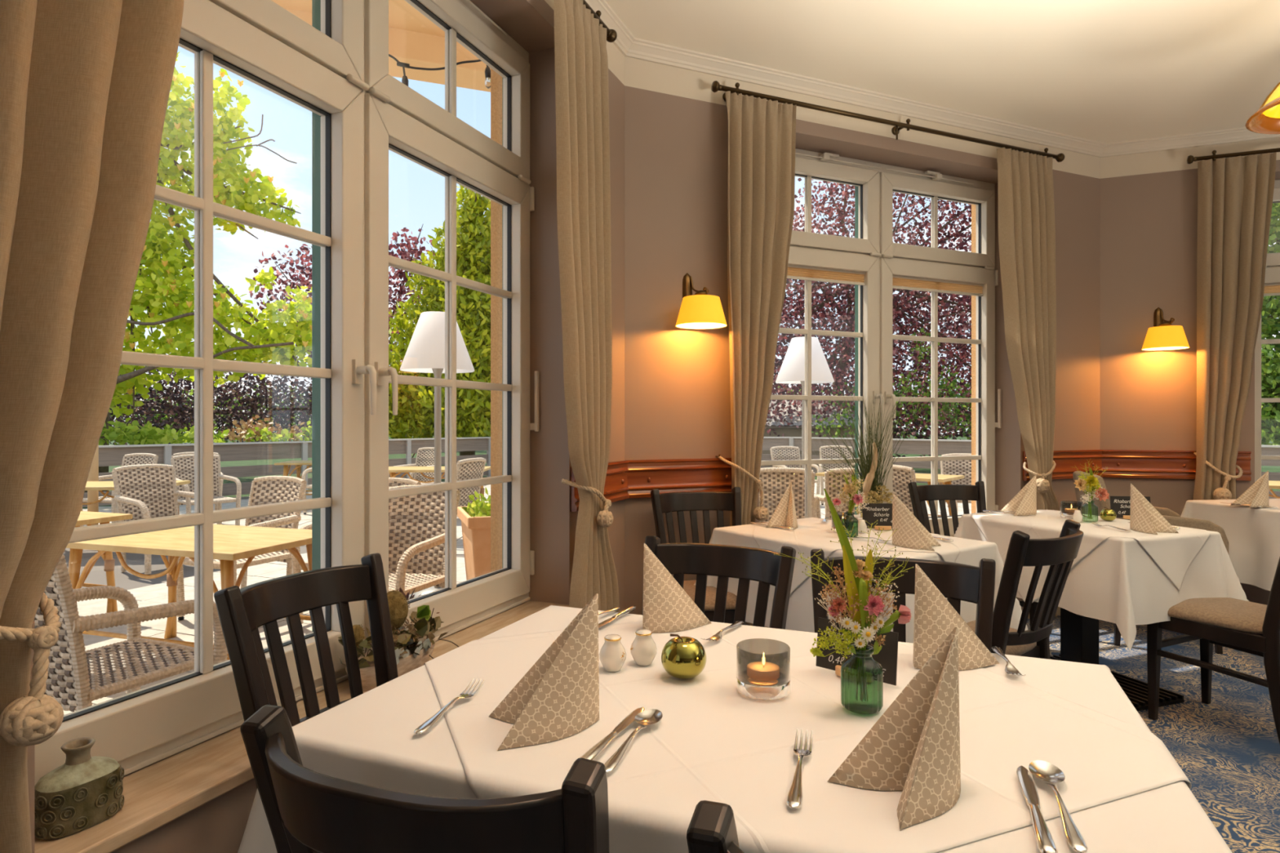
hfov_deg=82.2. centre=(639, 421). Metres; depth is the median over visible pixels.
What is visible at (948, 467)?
wicker armchair
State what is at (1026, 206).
curtain
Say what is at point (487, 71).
socket
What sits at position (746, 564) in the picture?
dining chair
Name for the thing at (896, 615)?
leaf
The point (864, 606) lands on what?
bouquet
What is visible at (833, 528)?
candle holder
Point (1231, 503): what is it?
spoon
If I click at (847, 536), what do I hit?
fork
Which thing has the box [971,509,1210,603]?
tablecloth
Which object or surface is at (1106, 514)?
decorative ball
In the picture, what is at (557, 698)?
napkin
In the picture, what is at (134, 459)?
wicker armchair
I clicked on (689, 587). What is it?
seat cushion
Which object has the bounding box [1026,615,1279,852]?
floor
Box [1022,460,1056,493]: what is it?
tieback
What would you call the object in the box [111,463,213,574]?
wicker armchair
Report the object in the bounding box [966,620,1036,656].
seat cushion
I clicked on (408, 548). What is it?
wicker armchair
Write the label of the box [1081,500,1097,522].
bottle vase
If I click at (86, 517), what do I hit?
table
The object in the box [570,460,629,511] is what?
trim
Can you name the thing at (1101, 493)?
bouquet
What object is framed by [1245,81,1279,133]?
pendant lamp
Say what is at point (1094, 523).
fork
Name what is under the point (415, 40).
awning
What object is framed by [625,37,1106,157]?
trim
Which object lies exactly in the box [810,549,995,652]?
dining chair
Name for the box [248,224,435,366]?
copper beech
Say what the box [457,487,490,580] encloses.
planter
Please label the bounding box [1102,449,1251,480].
trim
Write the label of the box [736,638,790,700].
candle holder
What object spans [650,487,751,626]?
dining chair
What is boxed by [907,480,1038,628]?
dining chair
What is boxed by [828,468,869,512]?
bouquet
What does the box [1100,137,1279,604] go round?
wall
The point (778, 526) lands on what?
knife
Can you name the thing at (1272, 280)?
window
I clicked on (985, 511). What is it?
knife
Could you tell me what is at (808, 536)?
tablecloth
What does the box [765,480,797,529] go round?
napkin
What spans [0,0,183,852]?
curtain
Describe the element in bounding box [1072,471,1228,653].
armchair
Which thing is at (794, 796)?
fork
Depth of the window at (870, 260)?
4.38 m
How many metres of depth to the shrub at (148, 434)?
13.84 m
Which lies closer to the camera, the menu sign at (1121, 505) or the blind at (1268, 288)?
the menu sign at (1121, 505)
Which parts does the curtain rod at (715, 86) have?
pull stem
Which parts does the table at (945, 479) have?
leg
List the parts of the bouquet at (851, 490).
blade, blade, blade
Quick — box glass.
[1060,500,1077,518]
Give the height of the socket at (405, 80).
0.176 m
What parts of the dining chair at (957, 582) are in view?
leg, rail, leg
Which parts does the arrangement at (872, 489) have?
pot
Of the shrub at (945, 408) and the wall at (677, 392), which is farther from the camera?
the shrub at (945, 408)
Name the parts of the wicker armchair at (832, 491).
arm, backrest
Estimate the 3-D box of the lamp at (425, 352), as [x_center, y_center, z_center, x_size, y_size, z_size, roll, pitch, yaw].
[-1.655,0.260,6.000,0.590,2.290,0.590,0,0,0]
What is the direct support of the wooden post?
on the terrace
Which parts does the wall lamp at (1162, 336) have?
lamp shade, swirl arm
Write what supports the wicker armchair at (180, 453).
on the terrace
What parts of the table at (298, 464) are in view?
leg, leg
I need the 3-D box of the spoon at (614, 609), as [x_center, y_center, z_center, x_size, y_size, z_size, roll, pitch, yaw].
[-0.097,0.446,1.683,0.040,0.012,0.205,0,0,26]
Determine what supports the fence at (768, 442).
on the terrace
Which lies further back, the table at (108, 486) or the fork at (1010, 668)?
the table at (108, 486)
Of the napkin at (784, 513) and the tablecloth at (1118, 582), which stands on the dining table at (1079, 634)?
the tablecloth at (1118, 582)
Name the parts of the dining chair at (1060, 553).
leg, seat frame, rail, rail, leg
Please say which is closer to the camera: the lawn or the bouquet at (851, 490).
the bouquet at (851, 490)
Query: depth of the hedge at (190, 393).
37.74 m
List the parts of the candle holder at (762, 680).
glass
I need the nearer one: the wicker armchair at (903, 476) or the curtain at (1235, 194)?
the curtain at (1235, 194)
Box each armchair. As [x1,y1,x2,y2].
[34,554,227,711]
[80,453,158,526]
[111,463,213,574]
[170,454,241,525]
[171,451,223,524]
[176,475,306,620]
[291,477,421,624]
[302,467,311,514]
[388,447,434,486]
[388,484,460,595]
[421,457,486,518]
[759,467,818,522]
[769,445,820,494]
[816,467,854,520]
[818,445,854,505]
[893,464,957,517]
[938,453,971,515]
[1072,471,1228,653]
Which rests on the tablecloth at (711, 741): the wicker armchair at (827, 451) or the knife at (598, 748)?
the knife at (598, 748)
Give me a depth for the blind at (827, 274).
4.22 m
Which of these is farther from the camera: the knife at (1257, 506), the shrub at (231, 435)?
the shrub at (231, 435)
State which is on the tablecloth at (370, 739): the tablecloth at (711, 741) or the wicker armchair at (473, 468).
the tablecloth at (711, 741)
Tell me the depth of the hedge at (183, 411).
19.13 m
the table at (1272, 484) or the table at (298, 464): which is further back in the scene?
the table at (298, 464)
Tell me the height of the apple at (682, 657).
0.076 m
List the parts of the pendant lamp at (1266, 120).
lamp shade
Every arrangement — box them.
[337,588,459,691]
[811,391,933,523]
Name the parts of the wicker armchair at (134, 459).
arm, seat, arm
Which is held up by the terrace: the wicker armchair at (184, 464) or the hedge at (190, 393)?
the wicker armchair at (184, 464)
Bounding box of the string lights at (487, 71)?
[388,53,490,88]
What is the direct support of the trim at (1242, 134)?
attached to the wall at (1148, 200)
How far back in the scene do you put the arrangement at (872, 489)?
4.15 m
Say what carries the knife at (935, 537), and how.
on the tablecloth at (808, 536)
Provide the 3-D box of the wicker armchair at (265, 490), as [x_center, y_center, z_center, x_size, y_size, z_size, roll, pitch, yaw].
[-2.881,0.920,5.363,0.659,1.009,0.690,0,0,25]
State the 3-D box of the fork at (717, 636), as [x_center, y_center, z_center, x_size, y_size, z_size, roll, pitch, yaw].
[0.180,0.445,1.564,0.025,0.014,0.198,0,0,29]
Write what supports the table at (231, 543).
on the terrace
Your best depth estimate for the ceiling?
3.57 m
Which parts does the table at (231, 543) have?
leg, leg, leg, leg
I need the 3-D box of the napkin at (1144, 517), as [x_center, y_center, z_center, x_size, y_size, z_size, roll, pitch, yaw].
[2.112,0.359,3.045,0.123,0.193,0.161,0,0,-20]
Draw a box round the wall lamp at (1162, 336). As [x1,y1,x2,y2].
[1142,306,1189,350]
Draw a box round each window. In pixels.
[34,0,568,852]
[760,148,1001,537]
[1254,179,1279,482]
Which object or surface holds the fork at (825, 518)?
on the tablecloth at (808, 536)
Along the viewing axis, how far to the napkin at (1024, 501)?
3.60 m
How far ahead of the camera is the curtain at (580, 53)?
2.83 m
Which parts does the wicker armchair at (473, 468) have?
backrest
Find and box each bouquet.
[773,488,913,658]
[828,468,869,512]
[1073,459,1109,519]
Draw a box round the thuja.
[388,184,490,457]
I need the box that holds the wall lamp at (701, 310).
[675,272,727,328]
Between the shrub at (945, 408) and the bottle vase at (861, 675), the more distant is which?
the shrub at (945, 408)
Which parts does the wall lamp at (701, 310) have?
swirl arm, lamp shade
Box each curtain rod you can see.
[582,0,617,42]
[711,80,1064,162]
[1186,147,1279,164]
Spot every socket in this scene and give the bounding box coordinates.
[396,61,409,86]
[484,65,490,88]
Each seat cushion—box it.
[683,580,737,611]
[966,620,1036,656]
[1167,597,1266,634]
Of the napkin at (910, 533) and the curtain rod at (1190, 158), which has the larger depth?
the curtain rod at (1190, 158)
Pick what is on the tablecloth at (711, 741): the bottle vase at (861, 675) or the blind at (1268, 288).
the bottle vase at (861, 675)
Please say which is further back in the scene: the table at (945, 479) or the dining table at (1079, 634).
the table at (945, 479)
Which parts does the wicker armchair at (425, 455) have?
arm, arm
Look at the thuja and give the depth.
19.25 m
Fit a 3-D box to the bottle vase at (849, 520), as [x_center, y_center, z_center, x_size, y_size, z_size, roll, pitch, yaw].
[0.825,0.404,2.885,0.065,0.096,0.064,0,0,0]
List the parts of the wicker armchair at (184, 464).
seat, arm, seat, seat, arm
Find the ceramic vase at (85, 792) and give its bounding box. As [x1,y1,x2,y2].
[34,737,124,839]
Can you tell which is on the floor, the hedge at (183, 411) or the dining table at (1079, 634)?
the dining table at (1079, 634)
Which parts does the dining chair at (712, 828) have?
rail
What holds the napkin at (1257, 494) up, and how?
on the tablecloth at (1252, 534)
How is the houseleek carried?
on the window at (335, 68)
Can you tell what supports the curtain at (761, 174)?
hanging from the curtain rod at (715, 86)
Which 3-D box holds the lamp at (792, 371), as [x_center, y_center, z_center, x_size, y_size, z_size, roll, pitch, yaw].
[1.740,0.260,7.750,0.608,2.290,0.608,0,0,0]
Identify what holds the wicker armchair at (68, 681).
on the terrace
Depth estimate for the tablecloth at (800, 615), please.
2.75 m
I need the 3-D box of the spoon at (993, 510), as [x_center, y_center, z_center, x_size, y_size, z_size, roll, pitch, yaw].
[1.834,0.446,3.599,0.040,0.012,0.205,0,0,-40]
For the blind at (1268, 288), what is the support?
attached to the window at (1272, 280)
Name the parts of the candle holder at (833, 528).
glass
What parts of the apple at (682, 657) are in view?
stem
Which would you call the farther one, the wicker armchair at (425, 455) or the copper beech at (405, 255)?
the copper beech at (405, 255)
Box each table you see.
[66,524,311,660]
[75,511,132,613]
[81,480,190,515]
[274,460,311,495]
[388,466,490,502]
[815,471,964,516]
[1049,607,1183,711]
[1268,480,1279,498]
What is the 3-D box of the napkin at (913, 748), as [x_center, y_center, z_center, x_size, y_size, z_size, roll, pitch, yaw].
[0.335,0.359,0.904,0.161,0.193,0.123,0,0,-25]
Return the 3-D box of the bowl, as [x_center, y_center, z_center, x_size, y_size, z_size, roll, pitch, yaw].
[-0.723,0.709,2.150,0.140,0.072,0.347,0,0,22]
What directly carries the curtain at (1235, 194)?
hanging from the curtain rod at (1190, 158)
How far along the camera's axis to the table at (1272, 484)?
7.73 m
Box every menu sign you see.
[815,617,898,685]
[862,502,892,529]
[1110,496,1150,519]
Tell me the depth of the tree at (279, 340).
14.30 m
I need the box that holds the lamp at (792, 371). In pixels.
[775,337,834,468]
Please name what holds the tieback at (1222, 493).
attached to the curtain at (1235, 194)
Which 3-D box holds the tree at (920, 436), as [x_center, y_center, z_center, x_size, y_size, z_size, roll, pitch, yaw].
[8.932,-2.397,26.983,12.044,8.236,3.106,0,0,0]
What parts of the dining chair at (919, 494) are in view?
leg, rail, leg, leg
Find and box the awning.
[271,0,490,92]
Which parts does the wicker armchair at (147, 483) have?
arm, backrest, arm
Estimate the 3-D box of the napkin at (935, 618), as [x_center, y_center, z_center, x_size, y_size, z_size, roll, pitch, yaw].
[0.576,0.359,1.390,0.161,0.193,0.123,0,0,-30]
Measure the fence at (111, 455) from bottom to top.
1.030 m
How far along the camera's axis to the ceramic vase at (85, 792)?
1.34 m
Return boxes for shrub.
[98,417,311,447]
[220,414,311,442]
[811,327,971,439]
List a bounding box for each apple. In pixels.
[661,633,706,679]
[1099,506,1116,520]
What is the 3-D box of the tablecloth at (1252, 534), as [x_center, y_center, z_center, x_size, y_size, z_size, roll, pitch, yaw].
[3.620,0.704,3.941,0.966,0.494,1.064,0,0,-9]
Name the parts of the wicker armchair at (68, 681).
backrest, arm, seat, seat, arm, seat, seat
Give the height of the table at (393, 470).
0.743 m
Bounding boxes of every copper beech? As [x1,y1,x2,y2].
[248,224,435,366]
[764,177,971,437]
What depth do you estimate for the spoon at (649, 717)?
1.04 m
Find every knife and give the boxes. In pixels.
[579,706,644,760]
[598,605,635,627]
[755,523,793,529]
[933,536,953,542]
[982,510,1024,515]
[1016,765,1057,852]
[1224,502,1261,507]
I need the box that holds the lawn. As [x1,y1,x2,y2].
[82,434,1279,508]
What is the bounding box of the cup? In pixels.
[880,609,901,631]
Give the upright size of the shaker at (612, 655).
0.063 m
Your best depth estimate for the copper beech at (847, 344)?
23.40 m
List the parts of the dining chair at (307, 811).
leg, rail, leg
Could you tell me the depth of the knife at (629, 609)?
1.69 m
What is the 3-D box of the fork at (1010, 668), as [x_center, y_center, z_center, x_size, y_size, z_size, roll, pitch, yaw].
[0.682,0.445,1.367,0.025,0.014,0.198,0,0,15]
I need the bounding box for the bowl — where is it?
[345,635,435,691]
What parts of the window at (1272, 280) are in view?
blind rail, sash, frame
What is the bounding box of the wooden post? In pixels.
[87,442,98,525]
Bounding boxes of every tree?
[84,51,311,493]
[771,245,971,457]
[1261,202,1279,445]
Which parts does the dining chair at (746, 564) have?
leg, rail, leg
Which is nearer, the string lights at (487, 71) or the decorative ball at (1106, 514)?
the decorative ball at (1106, 514)
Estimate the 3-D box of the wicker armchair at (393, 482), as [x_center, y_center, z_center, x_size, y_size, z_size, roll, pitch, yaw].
[-1.965,0.920,5.194,0.659,1.009,0.690,0,0,20]
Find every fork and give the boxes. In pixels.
[413,678,484,734]
[701,620,743,641]
[786,728,812,808]
[820,517,829,522]
[847,536,891,542]
[991,646,1025,675]
[1089,521,1130,531]
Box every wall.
[26,0,624,852]
[624,56,1100,627]
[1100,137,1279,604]
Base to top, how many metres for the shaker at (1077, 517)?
0.054 m
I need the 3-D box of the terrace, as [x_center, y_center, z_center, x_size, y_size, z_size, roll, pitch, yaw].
[-0.648,1.554,8.500,19.910,0.302,18.139,0,0,-45]
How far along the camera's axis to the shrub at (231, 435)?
17.45 m
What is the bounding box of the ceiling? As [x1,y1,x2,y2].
[605,0,1279,143]
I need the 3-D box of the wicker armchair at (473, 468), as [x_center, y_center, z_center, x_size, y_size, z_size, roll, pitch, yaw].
[-2.206,0.920,8.585,0.690,1.009,0.659,0,0,20]
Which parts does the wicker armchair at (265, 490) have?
arm, seat, seat, seat, arm, backrest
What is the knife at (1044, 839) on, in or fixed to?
on the tablecloth at (711, 741)
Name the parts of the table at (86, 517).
leg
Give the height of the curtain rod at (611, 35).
0.127 m
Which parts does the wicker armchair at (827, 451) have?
arm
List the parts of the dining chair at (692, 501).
leg, rail, seat frame, leg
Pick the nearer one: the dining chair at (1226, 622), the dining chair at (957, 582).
the dining chair at (957, 582)
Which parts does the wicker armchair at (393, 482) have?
arm, seat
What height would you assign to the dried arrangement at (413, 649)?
0.299 m
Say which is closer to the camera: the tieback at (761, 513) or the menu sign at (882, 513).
the menu sign at (882, 513)
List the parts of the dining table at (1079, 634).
plate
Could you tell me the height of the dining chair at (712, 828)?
0.875 m
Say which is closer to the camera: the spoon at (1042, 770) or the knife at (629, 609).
the spoon at (1042, 770)
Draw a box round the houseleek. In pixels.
[399,586,420,600]
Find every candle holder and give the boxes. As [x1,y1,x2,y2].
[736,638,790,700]
[831,514,844,532]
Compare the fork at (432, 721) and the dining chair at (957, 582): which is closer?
the fork at (432, 721)
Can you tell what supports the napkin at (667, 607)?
on the tablecloth at (711, 741)
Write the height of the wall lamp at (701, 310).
0.281 m
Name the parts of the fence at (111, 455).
post, post, post, post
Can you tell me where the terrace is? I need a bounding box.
[62,481,971,715]
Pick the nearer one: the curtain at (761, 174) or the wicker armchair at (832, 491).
the curtain at (761, 174)
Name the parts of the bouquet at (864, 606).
blade, cream flower, cream flower, blade, cream flower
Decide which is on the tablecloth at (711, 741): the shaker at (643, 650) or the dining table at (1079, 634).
the shaker at (643, 650)
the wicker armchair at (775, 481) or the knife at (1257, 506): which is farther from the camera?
the wicker armchair at (775, 481)
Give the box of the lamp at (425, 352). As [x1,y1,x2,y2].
[400,311,474,598]
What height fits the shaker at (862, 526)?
0.054 m
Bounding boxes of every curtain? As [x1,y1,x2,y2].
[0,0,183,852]
[554,0,619,612]
[724,90,796,626]
[996,146,1060,618]
[1193,151,1276,583]
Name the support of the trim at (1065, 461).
attached to the wall at (677, 392)
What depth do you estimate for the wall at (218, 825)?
3.04 m
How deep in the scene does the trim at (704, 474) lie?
3.60 m
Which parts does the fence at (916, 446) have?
post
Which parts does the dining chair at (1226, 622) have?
leg, leg, seat frame, leg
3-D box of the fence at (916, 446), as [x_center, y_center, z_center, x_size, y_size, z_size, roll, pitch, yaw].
[7.337,0.890,14.538,0.136,1.030,10.283,0,0,-44]
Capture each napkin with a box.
[488,593,599,751]
[642,543,711,632]
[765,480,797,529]
[826,626,960,831]
[892,492,941,551]
[912,564,999,670]
[1000,475,1036,515]
[1129,483,1178,534]
[1230,471,1268,507]
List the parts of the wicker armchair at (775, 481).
arm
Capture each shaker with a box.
[599,634,626,672]
[630,629,657,666]
[857,519,866,533]
[1072,510,1082,522]
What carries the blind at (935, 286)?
attached to the window at (870, 260)
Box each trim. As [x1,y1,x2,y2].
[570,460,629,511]
[585,0,635,56]
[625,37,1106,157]
[626,457,759,498]
[1022,449,1102,480]
[1100,127,1279,157]
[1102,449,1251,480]
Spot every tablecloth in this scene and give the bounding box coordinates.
[237,604,1232,852]
[423,621,1191,852]
[693,517,1027,643]
[752,520,959,594]
[954,509,1248,651]
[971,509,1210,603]
[1180,498,1279,591]
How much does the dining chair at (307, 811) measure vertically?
0.875 m
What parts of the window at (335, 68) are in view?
sash, sash, sill, handle, handle, sash, sash, stay arm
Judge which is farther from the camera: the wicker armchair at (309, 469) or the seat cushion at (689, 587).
the wicker armchair at (309, 469)
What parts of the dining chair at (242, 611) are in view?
leg, rail, rail, leg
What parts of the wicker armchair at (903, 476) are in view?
backrest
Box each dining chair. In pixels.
[213,553,398,788]
[240,704,609,852]
[641,535,795,629]
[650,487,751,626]
[686,800,743,852]
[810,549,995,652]
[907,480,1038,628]
[966,519,1083,659]
[1146,557,1279,745]
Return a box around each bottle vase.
[840,644,883,715]
[841,511,857,537]
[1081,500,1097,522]
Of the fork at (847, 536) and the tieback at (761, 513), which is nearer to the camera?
the fork at (847, 536)
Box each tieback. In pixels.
[0,592,63,746]
[561,478,613,527]
[715,453,768,520]
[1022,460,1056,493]
[1193,450,1243,499]
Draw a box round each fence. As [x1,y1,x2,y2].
[82,436,490,506]
[486,436,791,477]
[790,436,1279,498]
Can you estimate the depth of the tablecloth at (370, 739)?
1.04 m
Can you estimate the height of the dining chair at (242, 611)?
0.875 m
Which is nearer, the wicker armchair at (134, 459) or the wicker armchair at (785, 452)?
the wicker armchair at (134, 459)
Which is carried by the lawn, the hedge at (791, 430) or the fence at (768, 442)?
the hedge at (791, 430)
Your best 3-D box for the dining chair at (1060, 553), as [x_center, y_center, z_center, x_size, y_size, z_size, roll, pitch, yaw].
[1.176,0.769,2.521,0.440,0.875,0.585,0,0,-40]
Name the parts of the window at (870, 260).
blind rail, sash, sash, handle, handle, sash, sash, blind rail, stay arm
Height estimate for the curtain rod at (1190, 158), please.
0.127 m
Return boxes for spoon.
[598,606,620,615]
[604,709,662,773]
[749,521,786,526]
[992,510,1035,515]
[1028,760,1088,852]
[1231,502,1276,508]
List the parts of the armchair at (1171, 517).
backrest, leg, arm, arm, leg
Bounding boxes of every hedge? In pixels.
[109,354,410,447]
[109,382,1271,444]
[761,393,854,466]
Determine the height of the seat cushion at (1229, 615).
0.054 m
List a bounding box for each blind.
[786,266,864,282]
[893,277,982,293]
[1263,284,1279,293]
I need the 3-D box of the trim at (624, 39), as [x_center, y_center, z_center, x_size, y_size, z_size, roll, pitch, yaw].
[-0.769,-1.783,1.731,0.065,0.066,3.820,0,0,22]
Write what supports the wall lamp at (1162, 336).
attached to the wall at (1148, 200)
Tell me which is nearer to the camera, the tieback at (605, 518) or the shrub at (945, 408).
the tieback at (605, 518)
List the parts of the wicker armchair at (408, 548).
seat, backrest, arm, seat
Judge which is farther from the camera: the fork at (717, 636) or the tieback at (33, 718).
the fork at (717, 636)
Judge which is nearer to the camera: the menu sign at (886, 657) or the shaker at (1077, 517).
the menu sign at (886, 657)
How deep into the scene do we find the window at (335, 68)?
2.10 m
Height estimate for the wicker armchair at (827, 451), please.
1.009 m
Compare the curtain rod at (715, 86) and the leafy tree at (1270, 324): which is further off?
the leafy tree at (1270, 324)
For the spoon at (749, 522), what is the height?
0.012 m
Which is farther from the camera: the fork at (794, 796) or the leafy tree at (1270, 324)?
the leafy tree at (1270, 324)

